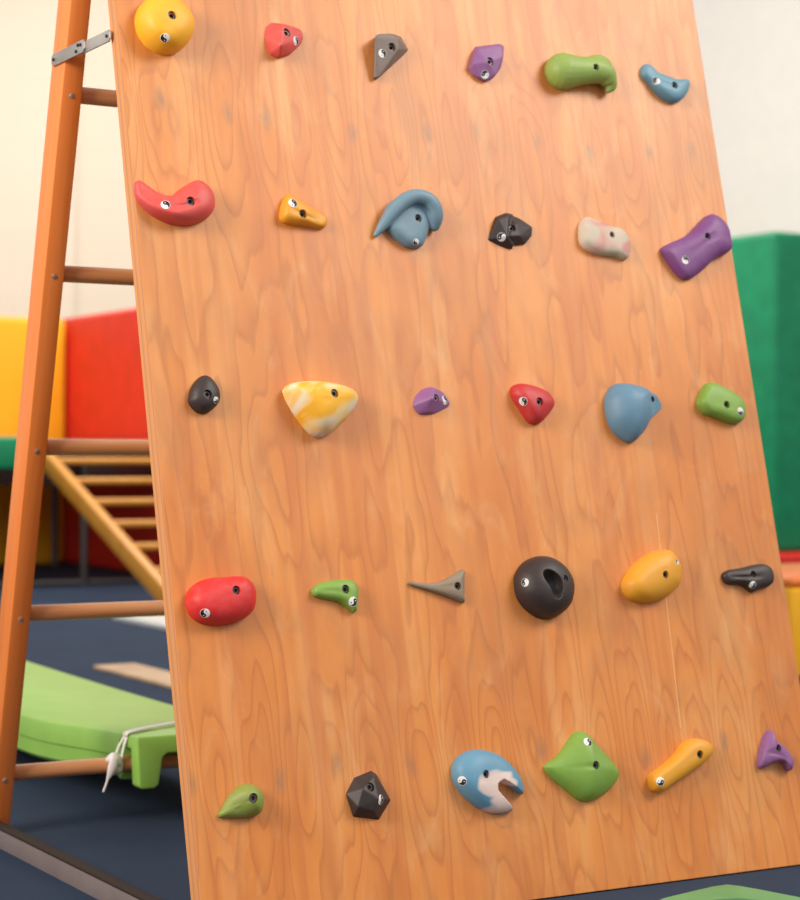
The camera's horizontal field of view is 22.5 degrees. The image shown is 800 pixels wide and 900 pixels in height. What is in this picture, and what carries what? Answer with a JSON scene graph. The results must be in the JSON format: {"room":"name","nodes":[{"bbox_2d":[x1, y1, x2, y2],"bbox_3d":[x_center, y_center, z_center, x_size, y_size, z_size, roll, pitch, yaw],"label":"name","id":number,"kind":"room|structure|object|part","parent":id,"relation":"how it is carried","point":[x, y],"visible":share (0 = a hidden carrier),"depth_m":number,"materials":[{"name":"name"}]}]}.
{"room":"children's indoor gym","nodes":[
{"label":"children's indoor gym","id":0,"kind":"room"},
{"bbox_2d":[74,0,135,316],"bbox_3d":[-3.720,-1.562,13.716,13.000,4.500,0.200,0,0,-30],"label":"wall","id":1,"kind":"structure","parent":0,"point":[101,227],"depth_m":14.51,"materials":[{"name":"white paint"}]},
{"bbox_2d":[0,0,73,318],"bbox_3d":[-2.776,-1.557,14.072,0.990,4.500,0.140,0,0,-30],"label":"wall","id":2,"kind":"structure","parent":1,"relation":"attached to","point":[27,27],"depth_m":14.07,"materials":[{"name":"white paint"}]},
{"bbox_2d":[0,562,799,899],"bbox_3d":[-0.068,0.757,7.460,13.000,0.100,14.700,0,0,-30],"label":"floor","id":3,"kind":"structure","parent":0,"point":[134,835],"depth_m":3.96,"materials":[{"name":"rubber"}]},
{"bbox_2d":[0,316,64,564],"bbox_3d":[-3.087,-0.058,11.861,2.230,1.500,0.350,0,0,-30],"label":"wall padding","id":4,"kind":"object","parent":3,"relation":"on","point":[13,330],"visible":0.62,"depth_m":12.12,"materials":[{"name":"yellow plastic"}]},
{"bbox_2d":[0,437,151,586],"bbox_3d":[-2.679,0.312,10.745,2.610,0.765,1.910,0,0,-30],"label":"trampoline","id":5,"kind":"object","parent":3,"relation":"on","point":[7,444],"visible":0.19,"depth_m":10.45,"materials":[{"name":"metal"}]},
{"bbox_3d":[-2.074,0.339,12.078,0.044,0.716,0.044,0,0,-30],"label":"leg","id":6,"kind":"part","parent":5,"relation":"part of","materials":[{"name":"grey metal"}]},
{"bbox_3d":[-2.304,0.681,10.033,2.340,0.030,0.030,0,0,-30],"label":"floor rail","id":7,"kind":"part","parent":5,"relation":"part of","materials":[{"name":"grey metal"}]},
{"bbox_3d":[-1.638,0.341,10.422,0.044,0.716,0.044,0,0,-30],"label":"leg","id":8,"kind":"part","parent":5,"relation":"part of","materials":[{"name":"grey metal"}]},
{"bbox_2d":[0,821,161,899],"bbox_3d":[-0.748,0.685,3.643,0.023,0.040,3.000,0,0,-30],"label":"bar","id":9,"kind":"object","parent":3,"relation":"on","point":[81,875],"visible":1,"depth_m":3.27,"materials":[{"name":"grey metal"}]},
{"bbox_2d":[0,0,178,825],"bbox_3d":[-0.110,-0.147,3.740,1.188,1.711,0.618,0,0,-30],"label":"wooden ladder","id":10,"kind":"object","parent":3,"relation":"on","point":[67,93],"visible":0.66,"depth_m":3.51,"materials":[{"name":"orange wood"}]},
{"bbox_2d":[17,661,178,788],"bbox_3d":[-0.785,0.590,4.589,0.350,0.114,1.770,0,0,-30],"label":"slide","id":11,"kind":"object","parent":10,"relation":"hanging from","point":[64,717],"visible":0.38,"depth_m":4.17,"materials":[{"name":"green plastic"}]},
{"bbox_2d":[102,721,174,791],"bbox_3d":[-0.405,0.583,3.931,0.102,0.111,0.479,0,0,33],"label":"cord","id":12,"kind":"object","parent":11,"relation":"attached to","point":[115,760],"visible":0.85,"depth_m":3.77,"materials":[{"name":"white fabric"}]},
{"bbox_3d":[-0.537,0.591,3.751,0.023,0.052,0.010,0,0,-30],"label":"cord","id":13,"kind":"part","parent":12,"relation":"part of","materials":[{"name":"white fabric"}]},
{"bbox_2d":[45,455,162,600],"bbox_3d":[-1.079,0.341,9.558,0.770,0.730,1.681,0,0,-30],"label":"ladder","id":14,"kind":"object","parent":3,"relation":"on","point":[129,552],"visible":0.32,"depth_m":9.48,"materials":[{"name":"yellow wood"}]},
{"bbox_2d":[62,308,159,571],"bbox_3d":[-1.354,-0.055,11.485,0.360,1.510,2.750,0,0,-30],"label":"wall padding","id":15,"kind":"object","parent":3,"relation":"on","point":[105,399],"visible":0.24,"depth_m":11.75,"materials":[{"name":"red plastic"}]},
{"bbox_2d":[93,663,170,688],"bbox_3d":[-0.634,0.699,5.999,0.145,0.012,1.150,0,0,-30],"label":"wooden plank","id":16,"kind":"object","parent":3,"relation":"on","point":[159,677],"visible":0.49,"depth_m":6.25,"materials":[{"name":"brown wood"}]},
{"bbox_2d":[113,616,165,629],"bbox_3d":[-0.627,0.695,7.683,0.340,0.020,1.650,0,0,-30],"label":"wall padding","id":17,"kind":"object","parent":3,"relation":"on","point":[158,622],"visible":0.11,"depth_m":8.09,"materials":[{"name":"white plastic"}]},
{"bbox_2d":[108,0,799,899],"bbox_3d":[0.123,-0.117,3.361,1.181,1.649,0.436,0,0,-30],"label":"plywood panel","id":18,"kind":"object","parent":3,"relation":"on","point":[298,698],"visible":1,"depth_m":3.29,"materials":[{"name":"brown wood"}]},
{"bbox_2d":[135,0,193,54],"bbox_3d":[-0.368,-0.675,3.188,0.097,0.096,0.062,0,0,-32],"label":"hold","id":19,"kind":"object","parent":18,"relation":"attached to","point":[164,27],"visible":1,"depth_m":3.17,"materials":[{"name":"yellow plastic"}]},
{"bbox_2d":[134,180,214,225],"bbox_3d":[-0.345,-0.387,3.126,0.133,0.076,0.046,0,0,-31],"label":"hold","id":20,"kind":"object","parent":18,"relation":"attached to","point":[194,202],"visible":1,"depth_m":3.11,"materials":[{"name":"red plastic"}]},
{"bbox_2d":[188,375,219,413],"bbox_3d":[-0.298,-0.085,3.077,0.053,0.060,0.030,0,0,-38],"label":"hold","id":21,"kind":"object","parent":18,"relation":"attached to","point":[204,394],"visible":1,"depth_m":3.07,"materials":[{"name":"black plastic"}]},
{"bbox_2d":[185,576,255,625],"bbox_3d":[-0.264,0.226,3.003,0.113,0.074,0.044,0,0,-32],"label":"hold","id":22,"kind":"object","parent":18,"relation":"attached to","point":[217,601],"visible":1,"depth_m":2.98,"materials":[{"name":"red plastic"}]},
{"bbox_2d":[217,784,263,818],"bbox_3d":[-0.232,0.516,2.944,0.073,0.050,0.036,0,0,-25],"label":"hold","id":23,"kind":"object","parent":18,"relation":"attached to","point":[246,800],"visible":1,"depth_m":2.94,"materials":[{"name":"green plastic"}]},
{"bbox_2d":[264,23,302,57],"bbox_3d":[-0.192,-0.673,3.312,0.038,0.061,0.067,0,0,31],"label":"hold","id":24,"kind":"object","parent":18,"relation":"attached to","point":[281,40],"visible":1,"depth_m":3.29,"materials":[{"name":"red plastic"}]},
{"bbox_2d":[279,194,326,228],"bbox_3d":[-0.154,-0.385,3.243,0.085,0.054,0.030,0,0,-27],"label":"hold","id":25,"kind":"object","parent":18,"relation":"attached to","point":[293,212],"visible":1,"depth_m":3.23,"materials":[{"name":"orange plastic"}]},
{"bbox_2d":[282,381,357,437],"bbox_3d":[-0.117,-0.064,3.166,0.128,0.090,0.056,0,0,-31],"label":"hold","id":26,"kind":"object","parent":18,"relation":"attached to","point":[320,407],"visible":1,"depth_m":3.14,"materials":[{"name":"yellow plastic"}]},
{"bbox_2d":[311,580,358,612],"bbox_3d":[-0.098,0.227,3.108,0.080,0.052,0.025,0,0,-29],"label":"hold","id":27,"kind":"object","parent":18,"relation":"attached to","point":[345,593],"visible":1,"depth_m":3.10,"materials":[{"name":"green plastic"}]},
{"bbox_2d":[346,771,389,819],"bbox_3d":[-0.044,0.527,3.054,0.076,0.072,0.033,0,0,-34],"label":"hold","id":28,"kind":"object","parent":18,"relation":"attached to","point":[367,797],"visible":1,"depth_m":3.04,"materials":[{"name":"black plastic"}]},
{"bbox_2d":[373,34,407,79],"bbox_3d":[-0.016,-0.667,3.409,0.080,0.086,0.030,0,0,-34],"label":"hold","id":29,"kind":"object","parent":18,"relation":"attached to","point":[388,48],"visible":1,"depth_m":3.39,"materials":[{"name":"grey plastic"}]},
{"bbox_2d":[373,189,442,248],"bbox_3d":[0.011,-0.384,3.340,0.128,0.099,0.041,0,0,-25],"label":"hold","id":30,"kind":"object","parent":18,"relation":"attached to","point":[408,218],"visible":1,"depth_m":3.33,"materials":[{"name":"blue plastic"}]},
{"bbox_2d":[413,387,449,414],"bbox_3d":[0.054,-0.080,3.283,0.069,0.046,0.029,0,0,-42],"label":"hold","id":31,"kind":"object","parent":18,"relation":"attached to","point":[430,400],"visible":1,"depth_m":3.27,"materials":[{"name":"purple plastic"}]},
{"bbox_2d":[408,569,464,602],"bbox_3d":[0.062,0.219,3.204,0.104,0.054,0.023,0,0,-33],"label":"hold","id":32,"kind":"object","parent":18,"relation":"attached to","point":[452,587],"visible":1,"depth_m":3.21,"materials":[{"name":"beige plastic"}]},
{"bbox_2d":[468,44,503,81],"bbox_3d":[0.156,-0.679,3.510,0.081,0.074,0.030,0,0,-33],"label":"hold","id":33,"kind":"object","parent":18,"relation":"attached to","point":[485,63],"visible":1,"depth_m":3.50,"materials":[{"name":"purple plastic"}]},
{"bbox_2d":[451,750,523,813],"bbox_3d":[0.141,0.523,3.163,0.127,0.102,0.044,0,0,-32],"label":"hold","id":34,"kind":"object","parent":18,"relation":"attached to","point":[476,774],"visible":1,"depth_m":3.14,"materials":[{"name":"blue plastic"}]},
{"bbox_2d":[488,213,531,248],"bbox_3d":[0.191,-0.376,3.447,0.093,0.064,0.027,0,0,-33],"label":"hold","id":35,"kind":"object","parent":18,"relation":"attached to","point":[507,230],"visible":1,"depth_m":3.44,"materials":[{"name":"black plastic"}]},
{"bbox_2d":[510,384,554,424],"bbox_3d":[0.228,-0.077,3.380,0.084,0.070,0.037,0,0,-29],"label":"hold","id":36,"kind":"object","parent":18,"relation":"attached to","point":[534,403],"visible":1,"depth_m":3.37,"materials":[{"name":"red plastic"}]},
{"bbox_2d":[514,556,574,619],"bbox_3d":[0.244,0.227,3.298,0.112,0.104,0.058,0,0,-34],"label":"hold","id":37,"kind":"object","parent":18,"relation":"attached to","point":[544,586],"visible":1,"depth_m":3.28,"materials":[{"name":"black plastic"}]},
{"bbox_2d":[543,731,618,801],"bbox_3d":[0.299,0.514,3.255,0.141,0.112,0.051,0,0,-38],"label":"hold","id":38,"kind":"object","parent":18,"relation":"attached to","point":[581,768],"visible":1,"depth_m":3.24,"materials":[{"name":"green plastic"}]},
{"bbox_2d":[545,52,616,93],"bbox_3d":[0.330,-0.679,3.599,0.152,0.075,0.052,0,0,-33],"label":"hold","id":39,"kind":"object","parent":18,"relation":"attached to","point":[563,71],"visible":1,"depth_m":3.57,"materials":[{"name":"green plastic"}]},
{"bbox_2d":[578,217,630,259],"bbox_3d":[0.362,-0.373,3.545,0.107,0.073,0.031,0,0,-28],"label":"hold","id":40,"kind":"object","parent":18,"relation":"attached to","point":[596,237],"visible":1,"depth_m":3.53,"materials":[{"name":"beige plastic"}]},
{"bbox_2d":[604,383,661,442],"bbox_3d":[0.415,-0.064,3.480,0.125,0.104,0.055,0,0,-29],"label":"hold","id":41,"kind":"object","parent":18,"relation":"attached to","point":[629,408],"visible":1,"depth_m":3.45,"materials":[{"name":"blue plastic"}]},
{"bbox_2d":[621,550,681,602],"bbox_3d":[0.432,0.216,3.415,0.126,0.089,0.044,0,0,-34],"label":"hold","id":42,"kind":"object","parent":18,"relation":"attached to","point":[655,575],"visible":1,"depth_m":3.40,"materials":[{"name":"plastic"}]},
{"bbox_2d":[640,64,689,103],"bbox_3d":[0.493,-0.675,3.705,0.108,0.071,0.030,0,0,-27],"label":"hold","id":43,"kind":"object","parent":18,"relation":"attached to","point":[670,90],"visible":1,"depth_m":3.69,"materials":[{"name":"blue plastic"}]},
{"bbox_2d":[647,739,712,792],"bbox_3d":[0.471,0.526,3.356,0.140,0.082,0.033,0,0,-35],"label":"hold","id":44,"kind":"object","parent":18,"relation":"attached to","point":[690,754],"visible":1,"depth_m":3.34,"materials":[{"name":"plastic"}]},
{"bbox_2d":[660,214,732,280],"bbox_3d":[0.542,-0.369,3.644,0.161,0.126,0.044,0,0,-37],"label":"hold","id":45,"kind":"object","parent":18,"relation":"attached to","point":[710,239],"visible":1,"depth_m":3.63,"materials":[{"name":"plastic"}]},
{"bbox_2d":[696,382,745,424],"bbox_3d":[0.575,-0.083,3.587,0.104,0.075,0.035,0,0,-26],"label":"hold","id":46,"kind":"object","parent":18,"relation":"attached to","point":[715,401],"visible":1,"depth_m":3.57,"materials":[{"name":"green plastic"}]},
{"bbox_2d":[721,564,773,592],"bbox_3d":[0.614,0.226,3.525,0.114,0.050,0.026,0,0,-32],"label":"hold","id":47,"kind":"object","parent":18,"relation":"attached to","point":[752,578],"visible":1,"depth_m":3.52,"materials":[{"name":"black plastic"}]},
{"bbox_2d":[757,730,793,770],"bbox_3d":[0.645,0.519,3.461,0.076,0.072,0.032,0,0,-25],"label":"hold","id":48,"kind":"object","parent":18,"relation":"attached to","point":[770,751],"visible":1,"depth_m":3.45,"materials":[{"name":"purple plastic"}]},
{"bbox_2d":[661,884,799,899],"bbox_3d":[0.525,0.707,3.056,0.308,0.008,0.301,0,0,-44],"label":"wall padding","id":49,"kind":"object","parent":3,"relation":"on","point":[721,892],"visible":1,"depth_m":3.18,"materials":[{"name":"green"}]},
{"bbox_2d":[779,551,799,563],"bbox_3d":[2.149,0.651,12.958,2.220,0.130,3.050,0,0,-30],"label":"floor mat","id":50,"kind":"object","parent":3,"relation":"on","point":[785,557],"visible":0.02,"depth_m":11.22,"materials":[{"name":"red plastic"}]},
{"bbox_2d":[731,231,799,551],"bbox_3d":[1.615,-0.337,12.729,0.380,1.839,2.700,0,0,-30],"label":"wall padding","id":51,"kind":"object","parent":50,"relation":"on","point":[766,265],"visible":0.16,"depth_m":11.53,"materials":[{"name":"green plastic"}]},
{"bbox_2d":[781,563,799,677],"bbox_3d":[1.455,0.555,6.741,0.900,0.318,0.600,0,0,-30],"label":"block","id":52,"kind":"object","parent":3,"relation":"on","point":[790,571],"visible":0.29,"depth_m":6.27,"materials":[{"name":"yellow plastic"}]},
{"bbox_3d":[1.456,0.413,6.741,0.900,0.032,0.600,0,0,-30],"label":"panel","id":53,"kind":"part","parent":52,"relation":"part of","materials":[{"name":"orange plastic"}]},
{"bbox_2d":[693,0,799,236],"bbox_3d":[5.171,-1.519,10.405,0.200,4.500,14.500,0,0,-30],"label":"wall","id":54,"kind":"structure","parent":0,"point":[750,49],"depth_m":14.62,"materials":[{"name":"white paint"}]}
]}

